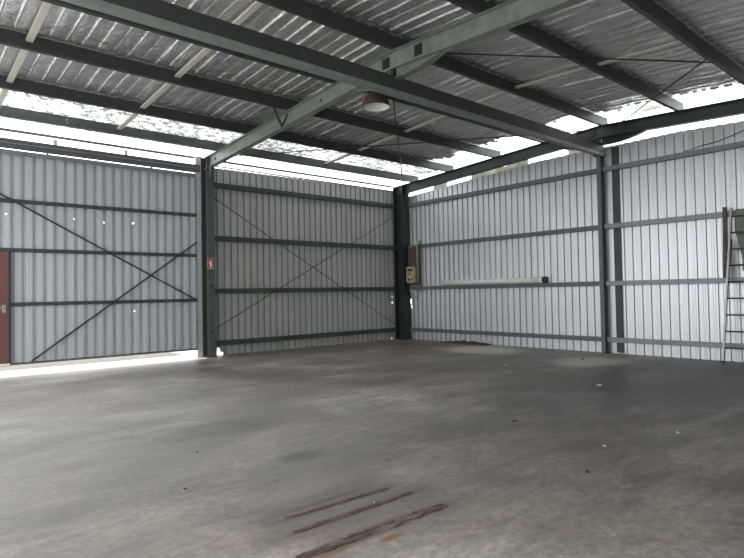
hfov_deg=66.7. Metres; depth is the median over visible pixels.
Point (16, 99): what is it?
window
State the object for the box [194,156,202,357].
post
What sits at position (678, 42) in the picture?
strut
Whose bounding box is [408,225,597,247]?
beam
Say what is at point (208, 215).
steel column
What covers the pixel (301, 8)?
purlin
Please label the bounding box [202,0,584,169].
rafter
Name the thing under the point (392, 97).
rod
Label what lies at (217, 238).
beam
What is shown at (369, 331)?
beam
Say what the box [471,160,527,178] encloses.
strip
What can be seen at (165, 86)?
strut
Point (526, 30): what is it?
purlin
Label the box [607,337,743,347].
beam
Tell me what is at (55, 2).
purlin
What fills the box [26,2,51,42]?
strut
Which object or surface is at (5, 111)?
purlin
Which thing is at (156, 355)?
verge
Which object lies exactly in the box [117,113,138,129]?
strut
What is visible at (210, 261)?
fire extinguisher sign
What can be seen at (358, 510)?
stain
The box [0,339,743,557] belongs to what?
floor
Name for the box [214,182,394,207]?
beam
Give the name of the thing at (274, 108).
brace
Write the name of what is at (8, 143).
door track
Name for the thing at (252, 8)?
strut
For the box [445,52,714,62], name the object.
rod
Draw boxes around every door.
[0,148,197,365]
[0,251,10,365]
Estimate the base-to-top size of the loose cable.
0.370 m
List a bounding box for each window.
[0,88,437,180]
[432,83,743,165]
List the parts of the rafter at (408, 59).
cleat plate, cleat plate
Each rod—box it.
[214,198,396,325]
[216,215,395,328]
[235,130,591,156]
[392,97,403,185]
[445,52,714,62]
[618,58,707,124]
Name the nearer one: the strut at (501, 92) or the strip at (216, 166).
the strut at (501, 92)
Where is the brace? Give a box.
[273,107,287,126]
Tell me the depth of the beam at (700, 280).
12.01 m
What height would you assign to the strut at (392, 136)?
0.121 m
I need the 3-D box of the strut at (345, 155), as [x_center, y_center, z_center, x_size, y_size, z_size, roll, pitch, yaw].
[-0.823,-3.234,15.051,0.091,0.108,1.378,0,-2,-41]
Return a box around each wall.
[214,168,395,354]
[409,121,743,361]
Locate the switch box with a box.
[406,239,420,285]
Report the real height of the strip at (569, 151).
0.265 m
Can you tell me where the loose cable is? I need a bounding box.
[684,130,743,151]
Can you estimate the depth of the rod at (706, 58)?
10.22 m
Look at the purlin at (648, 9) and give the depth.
8.31 m
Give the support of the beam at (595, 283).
attached to the steel column at (401, 210)
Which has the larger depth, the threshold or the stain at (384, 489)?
the threshold
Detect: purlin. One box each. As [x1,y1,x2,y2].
[0,28,500,157]
[0,75,453,171]
[0,105,418,181]
[40,0,545,142]
[255,0,607,124]
[446,0,683,110]
[621,0,743,84]
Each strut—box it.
[0,89,8,107]
[6,49,27,82]
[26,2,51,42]
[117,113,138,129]
[140,83,172,108]
[175,48,211,77]
[232,1,263,24]
[325,154,351,163]
[358,135,396,150]
[404,115,447,131]
[476,91,507,102]
[515,67,587,88]
[598,40,682,65]
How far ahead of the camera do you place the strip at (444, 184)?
17.29 m
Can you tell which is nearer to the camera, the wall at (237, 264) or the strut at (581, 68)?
the strut at (581, 68)
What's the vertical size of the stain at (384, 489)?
0.002 m
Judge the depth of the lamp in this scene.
9.13 m
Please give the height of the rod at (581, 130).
0.360 m
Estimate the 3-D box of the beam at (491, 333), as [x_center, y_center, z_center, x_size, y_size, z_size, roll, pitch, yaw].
[3.345,1.511,15.656,0.115,0.105,6.385,0,-2,-41]
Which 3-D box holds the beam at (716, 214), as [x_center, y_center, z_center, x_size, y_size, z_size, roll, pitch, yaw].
[7.789,-1.330,10.521,0.115,0.105,7.145,0,-2,-41]
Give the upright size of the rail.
0.050 m
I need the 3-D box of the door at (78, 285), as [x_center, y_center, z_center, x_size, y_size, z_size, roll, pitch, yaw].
[-6.016,-0.426,12.036,4.771,4.235,0.129,0,-2,-41]
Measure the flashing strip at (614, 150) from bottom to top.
4.760 m
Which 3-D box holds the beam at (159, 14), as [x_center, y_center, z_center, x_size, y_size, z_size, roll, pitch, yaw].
[0.280,-3.089,8.834,13.500,0.410,0.120,0,-2,-41]
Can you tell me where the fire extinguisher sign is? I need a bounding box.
[207,258,213,268]
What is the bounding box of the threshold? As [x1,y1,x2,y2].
[0,355,207,377]
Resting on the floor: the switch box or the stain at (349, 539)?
the stain at (349, 539)
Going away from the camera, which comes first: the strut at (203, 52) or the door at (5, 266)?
the strut at (203, 52)
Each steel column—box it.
[201,156,217,357]
[393,185,411,339]
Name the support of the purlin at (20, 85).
on the rafter at (408, 59)
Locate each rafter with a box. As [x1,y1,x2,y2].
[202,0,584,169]
[395,98,743,195]
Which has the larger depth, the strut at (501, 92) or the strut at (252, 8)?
the strut at (501, 92)
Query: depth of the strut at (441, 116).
12.66 m
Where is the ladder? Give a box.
[721,207,743,362]
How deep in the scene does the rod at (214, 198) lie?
15.75 m
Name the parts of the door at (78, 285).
rail, rail, rail, rail, rail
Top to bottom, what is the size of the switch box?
1.480 m
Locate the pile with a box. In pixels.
[438,340,492,345]
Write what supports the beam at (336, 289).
attached to the steel column at (401, 210)
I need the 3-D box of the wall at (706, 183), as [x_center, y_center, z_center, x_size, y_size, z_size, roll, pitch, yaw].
[5.624,-0.696,13.156,0.050,4.854,14.201,0,-2,-41]
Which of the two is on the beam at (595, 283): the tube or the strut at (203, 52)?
the tube
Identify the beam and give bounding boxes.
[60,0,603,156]
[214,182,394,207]
[215,236,395,249]
[215,287,396,292]
[216,328,396,345]
[408,168,596,206]
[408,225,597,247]
[409,281,599,289]
[410,328,600,341]
[602,141,743,171]
[604,210,734,228]
[605,277,743,285]
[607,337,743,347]
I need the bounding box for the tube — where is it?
[442,276,548,285]
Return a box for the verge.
[0,352,182,370]
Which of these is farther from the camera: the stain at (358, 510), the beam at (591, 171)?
the beam at (591, 171)
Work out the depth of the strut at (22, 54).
8.90 m
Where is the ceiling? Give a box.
[0,0,743,165]
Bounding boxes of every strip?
[216,166,391,191]
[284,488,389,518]
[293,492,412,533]
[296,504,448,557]
[434,183,446,188]
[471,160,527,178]
[568,150,579,154]
[611,146,623,352]
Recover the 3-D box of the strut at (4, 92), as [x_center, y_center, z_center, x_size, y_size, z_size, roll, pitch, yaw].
[-6.589,-3.251,10.069,0.091,0.108,1.378,0,-2,-41]
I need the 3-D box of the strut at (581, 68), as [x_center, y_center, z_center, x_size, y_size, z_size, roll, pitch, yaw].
[3.296,-3.671,10.285,0.091,0.118,1.578,0,-2,-41]
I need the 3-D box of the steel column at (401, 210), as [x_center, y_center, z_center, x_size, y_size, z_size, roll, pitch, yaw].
[1.006,-0.533,18.157,0.360,4.923,0.590,0,-2,-41]
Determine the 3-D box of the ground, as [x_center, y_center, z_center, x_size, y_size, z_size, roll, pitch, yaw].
[-3.283,2.141,8.122,100.000,0.440,110.000,0,-2,-41]
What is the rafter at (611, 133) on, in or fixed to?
on the steel column at (401, 210)
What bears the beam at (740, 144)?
attached to the wall at (706, 183)
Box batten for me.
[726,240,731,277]
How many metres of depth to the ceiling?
9.35 m
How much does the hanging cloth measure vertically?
1.219 m
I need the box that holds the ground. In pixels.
[171,305,411,355]
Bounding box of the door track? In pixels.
[0,137,199,172]
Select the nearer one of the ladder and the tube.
the ladder
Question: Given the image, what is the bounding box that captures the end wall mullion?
[593,154,610,353]
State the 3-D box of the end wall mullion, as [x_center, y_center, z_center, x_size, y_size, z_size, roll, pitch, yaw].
[5.378,-0.594,13.204,0.240,4.640,0.200,0,-2,-41]
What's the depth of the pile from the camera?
16.12 m
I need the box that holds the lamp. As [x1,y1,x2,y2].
[362,91,389,111]
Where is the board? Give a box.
[722,207,727,277]
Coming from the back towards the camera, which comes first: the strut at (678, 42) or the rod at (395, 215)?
the rod at (395, 215)
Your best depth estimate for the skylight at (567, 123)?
13.30 m
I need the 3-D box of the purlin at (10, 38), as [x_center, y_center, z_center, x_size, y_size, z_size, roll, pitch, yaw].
[-1.631,-3.430,11.147,13.630,0.204,0.075,0,-2,-41]
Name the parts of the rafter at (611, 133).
cleat plate, cleat plate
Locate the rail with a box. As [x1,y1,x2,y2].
[0,127,391,187]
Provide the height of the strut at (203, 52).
0.111 m
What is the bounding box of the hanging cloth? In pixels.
[735,208,743,270]
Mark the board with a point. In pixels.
(724, 209)
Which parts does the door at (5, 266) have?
handle, frame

